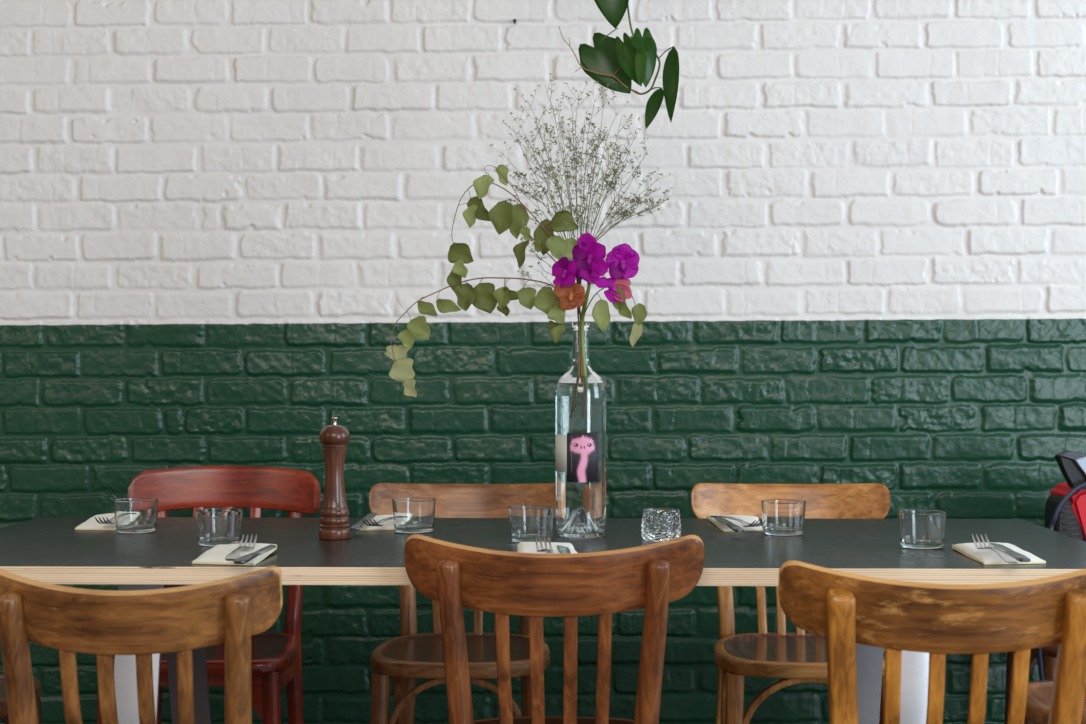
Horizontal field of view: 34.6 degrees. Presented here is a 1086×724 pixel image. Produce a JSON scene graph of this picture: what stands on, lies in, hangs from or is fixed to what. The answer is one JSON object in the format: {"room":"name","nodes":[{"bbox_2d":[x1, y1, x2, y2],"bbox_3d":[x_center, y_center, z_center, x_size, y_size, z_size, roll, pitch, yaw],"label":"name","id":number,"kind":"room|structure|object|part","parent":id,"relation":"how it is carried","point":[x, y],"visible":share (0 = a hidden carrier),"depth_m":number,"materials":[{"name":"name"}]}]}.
{"room":"restaurant","nodes":[
{"label":"restaurant","id":0,"kind":"room"},
{"bbox_2d":[0,0,1085,723],"bbox_3d":[0.179,-0.315,4.043,5.388,2.700,0.011,0,0,1],"label":"wall","id":1,"kind":"structure","parent":0,"point":[864,259],"depth_m":4.05,"materials":[{"name":"brick"}]},
{"bbox_3d":[0.175,-1.695,3.582,5.400,0.060,1.170,0,0,1],"label":"ceiling","id":2,"kind":"structure","parent":0,"visible":0},
{"bbox_2d":[559,0,678,128],"bbox_3d":[0.152,-1.041,3.169,0.209,1.248,0.160,0,0,19],"label":"hanging plant","id":3,"kind":"object","parent":2,"relation":"hanging from","point":[617,62],"visible":0.99,"depth_m":3.12,"materials":[{"name":"green leaf"},{"name":"brown plant stem"}]},
{"bbox_3d":[0.131,1.060,1.483,5.400,0.050,5.370,0,0,1],"label":"floor","id":4,"kind":"structure","parent":0,"visible":0},
{"bbox_2d":[0,673,41,723],"bbox_3d":[-1.132,0.643,3.065,0.469,0.788,0.420,0,0,1],"label":"dining chair","id":5,"kind":"object","parent":4,"relation":"on","point":[37,684],"visible":0.37,"depth_m":3.12,"materials":[{"name":"brown wood"}]},
{"bbox_3d":[-0.935,0.819,3.214,0.053,0.434,0.034,0,0,-37],"label":"leg","id":6,"kind":"part","parent":5,"relation":"part of","materials":[{"name":"brown wood"}]},
{"bbox_2d":[0,566,282,723],"bbox_3d":[-0.501,0.643,2.311,0.366,0.788,0.468,0,0,1],"label":"dining chair","id":7,"kind":"object","parent":4,"relation":"on","point":[105,624],"visible":1,"depth_m":2.10,"materials":[{"name":"brown wood"}]},
{"bbox_3d":[-0.638,0.657,2.131,0.042,0.761,0.088,0,0,22],"label":"leg","id":8,"kind":"part","parent":7,"relation":"part of","materials":[{"name":"brown wood"}]},
{"bbox_3d":[-0.505,0.301,2.117,0.366,0.102,0.081,0,0,1],"label":"rail","id":9,"kind":"part","parent":7,"relation":"part of","materials":[{"name":"brown wood"}]},
{"bbox_3d":[-0.371,0.657,2.125,0.042,0.761,0.088,0,0,-19],"label":"leg","id":10,"kind":"part","parent":7,"relation":"part of","materials":[{"name":"brown wood"}]},
{"bbox_2d":[96,466,320,723],"bbox_3d":[-0.683,0.630,3.559,0.410,0.814,0.443,0,0,1],"label":"dining chair","id":11,"kind":"object","parent":4,"relation":"on","point":[276,660],"visible":0.53,"depth_m":3.72,"materials":[{"name":"red wood"}]},
{"bbox_3d":[-0.852,0.817,3.382,0.034,0.438,0.053,0,0,40],"label":"leg","id":12,"kind":"part","parent":11,"relation":"part of","materials":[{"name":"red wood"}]},
{"bbox_3d":[-0.836,0.644,3.742,0.056,0.786,0.084,0,0,1],"label":"leg","id":13,"kind":"part","parent":11,"relation":"part of","materials":[{"name":"red wood"}]},
{"bbox_3d":[-0.683,0.587,3.530,0.380,0.028,0.385,0,0,1],"label":"seat","id":14,"kind":"part","parent":11,"relation":"part of","materials":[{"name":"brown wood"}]},
{"bbox_3d":[-0.679,0.274,3.744,0.410,0.101,0.070,0,0,1],"label":"rail","id":15,"kind":"part","parent":11,"relation":"part of","materials":[{"name":"red wood"}]},
{"bbox_3d":[-0.521,0.817,3.375,0.034,0.438,0.053,0,0,-37],"label":"leg","id":16,"kind":"part","parent":11,"relation":"part of","materials":[{"name":"red wood"}]},
{"bbox_3d":[-0.522,0.644,3.735,0.056,0.786,0.084,0,0,1],"label":"leg","id":17,"kind":"part","parent":11,"relation":"part of","materials":[{"name":"red wood"}]},
{"bbox_2d":[369,483,555,723],"bbox_3d":[-0.162,0.648,3.555,0.420,0.779,0.469,0,0,1],"label":"dining chair","id":18,"kind":"object","parent":4,"relation":"on","point":[407,657],"visible":0.58,"depth_m":3.67,"materials":[{"name":"brown wood"}]},
{"bbox_3d":[-0.319,0.819,3.364,0.034,0.434,0.053,0,0,40],"label":"leg","id":19,"kind":"part","parent":18,"relation":"part of","materials":[{"name":"brown wood"}]},
{"bbox_3d":[-0.295,0.659,3.741,0.039,0.756,0.091,0,0,-16],"label":"leg","id":20,"kind":"part","parent":18,"relation":"part of","materials":[{"name":"brown wood"}]},
{"bbox_3d":[-0.163,0.590,3.520,0.356,0.030,0.400,0,0,1],"label":"seat","id":21,"kind":"part","parent":18,"relation":"part of","materials":[{"name":"brown wood"}]},
{"bbox_3d":[-0.158,0.305,3.744,0.420,0.092,0.090,0,0,1],"label":"rail","id":22,"kind":"part","parent":18,"relation":"part of","materials":[{"name":"brown wood"}]},
{"bbox_3d":[-0.022,0.659,3.735,0.039,0.756,0.091,0,0,19],"label":"leg","id":23,"kind":"part","parent":18,"relation":"part of","materials":[{"name":"brown wood"}]},
{"bbox_3d":[-0.013,0.819,3.358,0.034,0.434,0.053,0,0,-37],"label":"leg","id":24,"kind":"part","parent":18,"relation":"part of","materials":[{"name":"brown wood"}]},
{"bbox_2d":[0,517,1085,723],"bbox_3d":[-0.037,0.665,2.901,1.859,0.740,0.800,0,0,1],"label":"table","id":25,"kind":"object","parent":4,"relation":"on","point":[50,550],"visible":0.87,"depth_m":2.75,"materials":[{"name":"grey laminate"}]},
{"bbox_2d":[75,513,115,529],"bbox_3d":[-0.791,0.288,3.172,0.087,0.012,0.262,0,0,-6],"label":"napkin","id":26,"kind":"object","parent":25,"relation":"on","point":[90,524],"visible":0.45,"depth_m":3.08,"materials":[{"name":"white paper"}]},
{"bbox_2d":[95,517,114,523],"bbox_3d":[-0.756,0.275,3.097,0.025,0.016,0.185,0,0,4],"label":"fork","id":27,"kind":"object","parent":26,"relation":"on","point":[112,520],"visible":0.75,"depth_m":3.03,"materials":[{"name":"silver metal"}]},
{"bbox_2d":[114,498,157,532],"bbox_3d":[-0.706,0.267,3.028,0.076,0.056,0.076,0,0,-23],"label":"drinking glass","id":28,"kind":"object","parent":25,"relation":"on","point":[132,515],"visible":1,"depth_m":3.00,"materials":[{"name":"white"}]},
{"bbox_3d":[-0.624,0.679,2.632,0.074,0.712,0.152,0,0,1],"label":"leg","id":29,"kind":"part","parent":25,"relation":"part of","materials":[{"name":"metal"}]},
{"bbox_3d":[-0.633,0.679,3.167,0.071,0.712,0.274,0,0,1],"label":"leg","id":30,"kind":"part","parent":25,"relation":"part of","materials":[{"name":"metal"}]},
{"bbox_2d":[196,508,242,545],"bbox_3d":[-0.522,0.267,2.816,0.076,0.056,0.076,0,0,-23],"label":"drinking glass","id":31,"kind":"object","parent":25,"relation":"on","point":[215,526],"visible":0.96,"depth_m":2.79,"materials":[{"name":"white"}]},
{"bbox_2d":[192,543,276,565],"bbox_3d":[-0.466,0.287,2.636,0.104,0.014,0.223,0,0,1],"label":"napkin","id":32,"kind":"object","parent":25,"relation":"on","point":[217,554],"visible":0.68,"depth_m":2.59,"materials":[{"name":"white paper"}]},
{"bbox_2d":[225,534,256,560],"bbox_3d":[-0.446,0.272,2.563,0.026,0.019,0.185,0,0,1],"label":"fork","id":33,"kind":"object","parent":32,"relation":"on","point":[234,554],"visible":1,"depth_m":2.56,"materials":[{"name":"silver metal"}]},
{"bbox_2d":[233,544,275,563],"bbox_3d":[-0.416,0.280,2.545,0.018,0.008,0.200,0,0,7],"label":"knife","id":34,"kind":"object","parent":32,"relation":"on","point":[244,559],"visible":1,"depth_m":2.51,"materials":[{"name":"silver metal"}]},
{"bbox_3d":[-0.422,0.280,2.490,0.017,0.007,0.090,0,0,6],"label":"handle","id":35,"kind":"part","parent":34,"relation":"part of","materials":[{"name":"silver metal"}]},
{"bbox_3d":[-0.411,0.279,2.588,0.018,0.005,0.112,0,0,7],"label":"blade","id":36,"kind":"part","parent":34,"relation":"part of","materials":[{"name":"silver metal"}]},
{"bbox_2d":[319,417,349,539],"bbox_3d":[-0.349,0.194,2.920,0.052,0.202,0.052,0,0,1],"label":"pepper mill","id":37,"kind":"object","parent":25,"relation":"on","point":[334,520],"visible":1,"depth_m":2.90,"materials":[{"name":"brown wood"}]},
{"bbox_3d":[-0.349,0.099,2.920,0.010,0.014,0.010,0,0,1],"label":"knob","id":38,"kind":"part","parent":37,"relation":"part of","materials":[{"name":"silver metal"}]},
{"bbox_2d":[358,515,393,530],"bbox_3d":[-0.286,0.288,3.166,0.076,0.012,0.242,0,0,1],"label":"napkin","id":39,"kind":"object","parent":25,"relation":"on","point":[389,524],"visible":0.44,"depth_m":3.07,"materials":[{"name":"white paper"}]},
{"bbox_2d":[350,513,376,530],"bbox_3d":[-0.311,0.278,3.040,0.018,0.014,0.190,0,0,4],"label":"knife","id":40,"kind":"object","parent":39,"relation":"on","point":[360,524],"visible":0.91,"depth_m":3.00,"materials":[{"name":"silver metal"}]},
{"bbox_3d":[-0.316,0.280,2.990,0.018,0.010,0.090,0,0,1],"label":"handle","id":41,"kind":"part","parent":40,"relation":"part of","materials":[{"name":"silver metal"}]},
{"bbox_3d":[-0.307,0.275,3.084,0.020,0.008,0.102,0,0,1],"label":"blade","id":42,"kind":"part","parent":40,"relation":"part of","materials":[{"name":"silver metal"}]},
{"bbox_2d":[362,517,392,525],"bbox_3d":[-0.275,0.275,3.059,0.025,0.017,0.185,0,0,15],"label":"fork","id":43,"kind":"object","parent":39,"relation":"on","point":[379,523],"visible":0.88,"depth_m":3.00,"materials":[{"name":"silver metal"}]},
{"bbox_2d":[392,498,435,532],"bbox_3d":[-0.224,0.267,3.032,0.076,0.056,0.076,0,0,-39],"label":"drinking glass","id":44,"kind":"object","parent":25,"relation":"on","point":[410,515],"visible":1,"depth_m":3.00,"materials":[{"name":"white"}]},
{"bbox_2d":[508,505,553,542],"bbox_3d":[-0.020,0.267,2.873,0.076,0.056,0.076,0,0,-19],"label":"drinking glass","id":45,"kind":"object","parent":25,"relation":"on","point":[526,522],"visible":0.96,"depth_m":2.84,"materials":[{"name":"white"}]},
{"bbox_2d":[517,542,576,553],"bbox_3d":[0.008,0.289,2.696,0.099,0.011,0.164,0,0,1],"label":"napkin","id":46,"kind":"object","parent":25,"relation":"on","point":[523,547],"visible":0.51,"depth_m":2.69,"materials":[{"name":"white paper"}]},
{"bbox_2d":[536,537,554,553],"bbox_3d":[0.008,0.274,2.540,0.025,0.018,0.185,0,0,-5],"label":"fork","id":47,"kind":"object","parent":46,"relation":"on","point":[548,551],"visible":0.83,"depth_m":2.60,"materials":[{"name":"silver metal"}]},
{"bbox_2d":[557,545,570,553],"bbox_3d":[0.032,0.280,2.542,0.018,0.007,0.200,0,0,-2],"label":"knife","id":48,"kind":"object","parent":46,"relation":"on","point":[561,549],"visible":0.5,"depth_m":2.59,"materials":[{"name":"silver metal"}]},
{"bbox_2d":[555,322,605,537],"bbox_3d":[0.064,0.114,2.955,0.086,0.361,0.087,0,0,1],"label":"glass bottle","id":49,"kind":"object","parent":25,"relation":"on","point":[580,401],"visible":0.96,"depth_m":2.92,"materials":[{"name":"clear glass"}]},
{"bbox_2d":[385,277,581,396],"bbox_3d":[-0.097,-0.024,2.901,0.331,0.235,0.050,0,0,-1],"label":"branch","id":50,"kind":"object","parent":49,"relation":"in","point":[484,296],"visible":0.99,"depth_m":2.90,"materials":[{"name":"green plant"}]},
{"bbox_2d":[447,165,579,376],"bbox_3d":[-0.043,-0.117,2.893,0.232,0.422,0.062,0,0,-6],"label":"branch","id":51,"kind":"object","parent":49,"relation":"in","point":[504,215],"visible":0.98,"depth_m":2.89,"materials":[{"name":"green plant"}]},
{"bbox_2d":[489,73,670,374],"bbox_3d":[0.065,-0.197,2.930,0.306,0.562,0.127,0,0,-5],"label":"sprig","id":52,"kind":"object","parent":49,"relation":"in","point":[616,212],"visible":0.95,"depth_m":2.92,"materials":[{"name":"white plant"}]},
{"bbox_2d":[569,435,594,481],"bbox_3d":[0.066,0.161,2.916,0.045,0.080,0.008,0,0,1],"label":"print","id":53,"kind":"object","parent":49,"relation":"attached to","point":[581,447],"depth_m":2.91,"materials":[{"name":"pink"}]},
{"bbox_2d":[552,230,639,375],"bbox_3d":[0.088,-0.061,2.898,0.146,0.317,0.072,0,0,1],"label":"orchid","id":54,"kind":"object","parent":49,"relation":"in","point":[588,264],"visible":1,"depth_m":2.88,"materials":[{"name":"purple plant"}]},
{"bbox_3d":[0.035,-0.145,2.883,0.011,0.019,0.016,0,0,39],"label":"flower","id":55,"kind":"part","parent":54,"relation":"part of","materials":[{"name":"purple plant"}]},
{"bbox_3d":[0.046,-0.108,2.882,0.009,0.016,0.016,0,0,13],"label":"flower","id":56,"kind":"part","parent":54,"relation":"part of","materials":[{"name":"brown plant"}]},
{"bbox_3d":[0.072,-0.056,2.918,0.021,0.308,0.032,0,0,1],"label":"stem","id":57,"kind":"part","parent":54,"relation":"part of","materials":[{"name":"green plant"}]},
{"bbox_3d":[0.078,-0.170,2.893,0.012,0.021,0.016,0,0,1],"label":"flower","id":58,"kind":"part","parent":54,"relation":"part of","materials":[{"name":"purple plant"}]},
{"bbox_3d":[0.115,-0.123,2.885,0.013,0.014,0.021,0,0,1],"label":"flower","id":59,"kind":"part","parent":54,"relation":"part of","materials":[{"name":"purple plant"}]},
{"bbox_3d":[0.131,-0.161,2.888,0.012,0.021,0.015,0,0,1],"label":"flower","id":60,"kind":"part","parent":54,"relation":"part of","materials":[{"name":"purple plant"}]},
{"bbox_2d":[582,283,646,375],"bbox_3d":[0.110,-0.018,2.886,0.120,0.224,0.039,0,0,25],"label":"twig","id":61,"kind":"object","parent":49,"relation":"in","point":[600,312],"visible":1,"depth_m":2.88,"materials":[{"name":"green plant"}]},
{"bbox_2d":[641,508,681,541],"bbox_3d":[0.195,0.269,2.884,0.068,0.051,0.068,0,0,1],"label":"candle holder","id":62,"kind":"object","parent":25,"relation":"on","point":[658,524],"visible":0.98,"depth_m":2.86,"materials":[{"name":"clear glass"}]},
{"bbox_2d":[707,514,762,531],"bbox_3d":[0.349,0.288,3.140,0.091,0.014,0.225,0,0,1],"label":"napkin","id":63,"kind":"object","parent":25,"relation":"on","point":[750,519],"visible":0.62,"depth_m":3.10,"materials":[{"name":"white paper"}]},
{"bbox_2d":[714,517,743,531],"bbox_3d":[0.319,0.280,3.003,0.018,0.008,0.200,0,0,-5],"label":"knife","id":64,"kind":"object","parent":63,"relation":"on","point":[729,524],"visible":1,"depth_m":2.97,"materials":[{"name":"silver metal"}]},
{"bbox_3d":[0.316,0.278,3.047,0.018,0.005,0.112,0,0,-5],"label":"blade","id":65,"kind":"part","parent":64,"relation":"part of","materials":[{"name":"silver metal"}]},
{"bbox_3d":[0.324,0.280,2.949,0.017,0.008,0.090,0,0,-5],"label":"handle","id":66,"kind":"part","parent":64,"relation":"part of","materials":[{"name":"silver metal"}]},
{"bbox_2d":[710,515,765,526],"bbox_3d":[0.338,0.276,3.053,0.025,0.016,0.185,0,0,-20],"label":"fork","id":67,"kind":"object","parent":63,"relation":"on","point":[744,524],"visible":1,"depth_m":3.02,"materials":[{"name":"silver metal"}]},
{"bbox_2d":[761,499,805,535],"bbox_3d":[0.412,0.267,2.989,0.076,0.056,0.076,0,0,-14],"label":"drinking glass","id":68,"kind":"object","parent":25,"relation":"on","point":[783,517],"visible":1,"depth_m":2.96,"materials":[{"name":"clear glass"}]},
{"bbox_3d":[0.566,0.679,3.142,0.071,0.712,0.274,0,0,1],"label":"leg","id":69,"kind":"part","parent":25,"relation":"part of","materials":[{"name":"metal"}]},
{"bbox_3d":[0.563,0.679,2.607,0.071,0.711,0.152,0,0,1],"label":"leg","id":70,"kind":"part","parent":25,"relation":"part of","materials":[{"name":"metal"}]},
{"bbox_2d":[898,510,945,548],"bbox_3d":[0.604,0.267,2.780,0.076,0.056,0.076,0,0,-12],"label":"drinking glass","id":71,"kind":"object","parent":25,"relation":"on","point":[918,529],"visible":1,"depth_m":2.75,"materials":[{"name":"white"}]},
{"bbox_2d":[952,542,1045,564],"bbox_3d":[0.689,0.288,2.648,0.095,0.013,0.226,0,0,1],"label":"napkin","id":72,"kind":"object","parent":25,"relation":"on","point":[984,556],"visible":0.7,"depth_m":2.60,"materials":[{"name":"white paper"}]},
{"bbox_2d":[972,534,1017,563],"bbox_3d":[0.656,0.271,2.538,0.025,0.024,0.184,0,0,1],"label":"fork","id":73,"kind":"object","parent":72,"relation":"on","point":[1006,557],"visible":1,"depth_m":2.53,"materials":[{"name":"silver metal"}]},
{"bbox_2d":[990,543,1030,561],"bbox_3d":[0.686,0.280,2.572,0.018,0.007,0.200,0,0,1],"label":"knife","id":74,"kind":"object","parent":72,"relation":"on","point":[1019,557],"visible":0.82,"depth_m":2.53,"materials":[{"name":"silver metal"}]},
{"bbox_3d":[0.687,0.279,2.616,0.018,0.005,0.112,0,0,1],"label":"blade","id":75,"kind":"part","parent":74,"relation":"part of","materials":[{"name":"silver metal"}]},
{"bbox_3d":[0.684,0.280,2.517,0.017,0.007,0.090,0,0,1],"label":"handle","id":76,"kind":"part","parent":74,"relation":"part of","materials":[{"name":"silver metal"}]},
{"bbox_2d":[404,534,703,723],"bbox_3d":[0.019,0.639,2.605,0.420,0.796,0.469,0,0,1],"label":"dining chair","id":77,"kind":"object","parent":4,"relation":"on","point":[537,586],"visible":1,"depth_m":2.40,"materials":[{"name":"brown wood"}]},
{"bbox_3d":[-0.122,0.654,2.425,0.037,0.767,0.091,0,0,21],"label":"leg","id":78,"kind":"part","parent":77,"relation":"part of","materials":[{"name":"brown wood"}]},
{"bbox_3d":[0.019,0.590,2.640,0.356,0.030,0.400,0,0,1],"label":"seat","id":79,"kind":"part","parent":77,"relation":"part of","materials":[{"name":"brown wood"}]},
{"bbox_3d":[0.015,0.295,2.416,0.420,0.108,0.090,0,0,1],"label":"rail","id":80,"kind":"part","parent":77,"relation":"part of","materials":[{"name":"brown wood"}]},
{"bbox_3d":[0.152,0.654,2.420,0.037,0.767,0.091,0,0,-19],"label":"leg","id":81,"kind":"part","parent":77,"relation":"part of","materials":[{"name":"brown wood"}]},
{"bbox_2d":[691,483,889,723],"bbox_3d":[0.523,0.649,3.555,0.420,0.780,0.469,0,0,1],"label":"dining chair","id":82,"kind":"object","parent":4,"relation":"on","point":[800,656],"visible":0.61,"depth_m":3.70,"materials":[{"name":"brown wood"}]},
{"bbox_3d":[0.379,0.660,3.740,0.047,0.757,0.093,0,0,-15],"label":"leg","id":83,"kind":"part","parent":82,"relation":"part of","materials":[{"name":"brown wood"}]},
{"bbox_3d":[0.367,0.819,3.363,0.042,0.434,0.050,0,0,1],"label":"leg","id":84,"kind":"part","parent":82,"relation":"part of","materials":[{"name":"brown wood"}]},
{"bbox_3d":[0.527,0.305,3.744,0.420,0.092,0.090,0,0,1],"label":"rail","id":85,"kind":"part","parent":82,"relation":"part of","materials":[{"name":"brown wood"}]},
{"bbox_3d":[0.522,0.590,3.520,0.356,0.030,0.400,0,0,1],"label":"seat","id":86,"kind":"part","parent":82,"relation":"part of","materials":[{"name":"brown wood"}]},
{"bbox_3d":[0.670,0.819,3.357,0.042,0.434,0.050,0,0,1],"label":"leg","id":87,"kind":"part","parent":82,"relation":"part of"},
{"bbox_2d":[778,560,1085,723],"bbox_3d":[0.504,0.641,2.300,0.420,0.796,0.469,0,0,1],"label":"dining chair","id":88,"kind":"object","parent":4,"relation":"on","point":[849,609],"visible":1,"depth_m":2.09,"materials":[{"name":"brown wood"}]},
{"bbox_3d":[0.361,0.656,2.120,0.047,0.765,0.095,0,0,17],"label":"leg","id":89,"kind":"part","parent":88,"relation":"part of","materials":[{"name":"brown wood"}]},
{"bbox_3d":[0.500,0.296,2.112,0.420,0.106,0.091,0,0,1],"label":"rail","id":90,"kind":"part","parent":88,"relation":"part of","materials":[{"name":"brown wood"}]},
{"bbox_3d":[0.640,0.656,2.114,0.047,0.765,0.095,0,0,-15],"label":"leg","id":91,"kind":"part","parent":88,"relation":"part of","materials":[{"name":"brown wood"}]},
{"bbox_2d":[1004,644,1057,723],"bbox_3d":[1.232,0.643,3.715,0.469,0.788,0.420,0,0,1],"label":"dining chair","id":92,"kind":"object","parent":4,"relation":"on","point":[1049,653],"visible":0.17,"depth_m":3.61,"materials":[{"name":"brown wood"}]},
{"bbox_3d":[1.041,0.819,3.872,0.053,0.434,0.034,0,0,40],"label":"leg","id":93,"kind":"part","parent":92,"relation":"part of","materials":[{"name":"brown wood"}]},
{"bbox_3d":[1.197,0.590,3.716,0.400,0.030,0.356,0,0,1],"label":"seat","id":94,"kind":"part","parent":92,"relation":"part of","materials":[{"name":"brown wood"}]},
{"bbox_3d":[1.035,0.819,3.566,0.053,0.434,0.034,0,0,-37],"label":"leg","id":95,"kind":"part","parent":92,"relation":"part of","materials":[{"name":"brown wood"}]},
{"bbox_2d":[1036,450,1085,679],"bbox_3d":[1.128,0.421,3.627,0.290,0.476,0.311,0,0,1],"label":"backpack","id":96,"kind":"object","parent":92,"relation":"on","point":[1065,508],"visible":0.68,"depth_m":3.61,"materials":[{"name":"red fabric"}]},
{"bbox_3d":[1.109,0.426,3.660,0.089,0.289,0.102,0,0,1],"label":"panel","id":97,"kind":"part","parent":96,"relation":"part of","materials":[{"name":"black fabric"}]},
{"bbox_3d":[1.100,0.229,3.620,0.071,0.070,0.041,0,0,1],"label":"handle","id":98,"kind":"part","parent":96,"relation":"part of","materials":[{"name":"black fabric"}]},
{"bbox_3d":[1.140,0.225,3.600,0.092,0.068,0.032,0,0,1],"label":"reflective panel","id":99,"kind":"part","parent":96,"relation":"part of","materials":[{"name":"silver metal"}]},
{"bbox_2d":[1024,680,1085,723],"bbox_3d":[1.050,0.643,2.990,0.469,0.788,0.420,0,0,1],"label":"dining chair","id":100,"kind":"object","parent":4,"relation":"on","point":[1039,693],"visible":0.35,"depth_m":2.98,"materials":[{"name":"brown wood"}]},
{"bbox_3d":[0.859,0.819,3.147,0.053,0.434,0.034,0,0,40],"label":"leg","id":101,"kind":"part","parent":100,"relation":"part of","materials":[{"name":"brown wood"}]}
]}

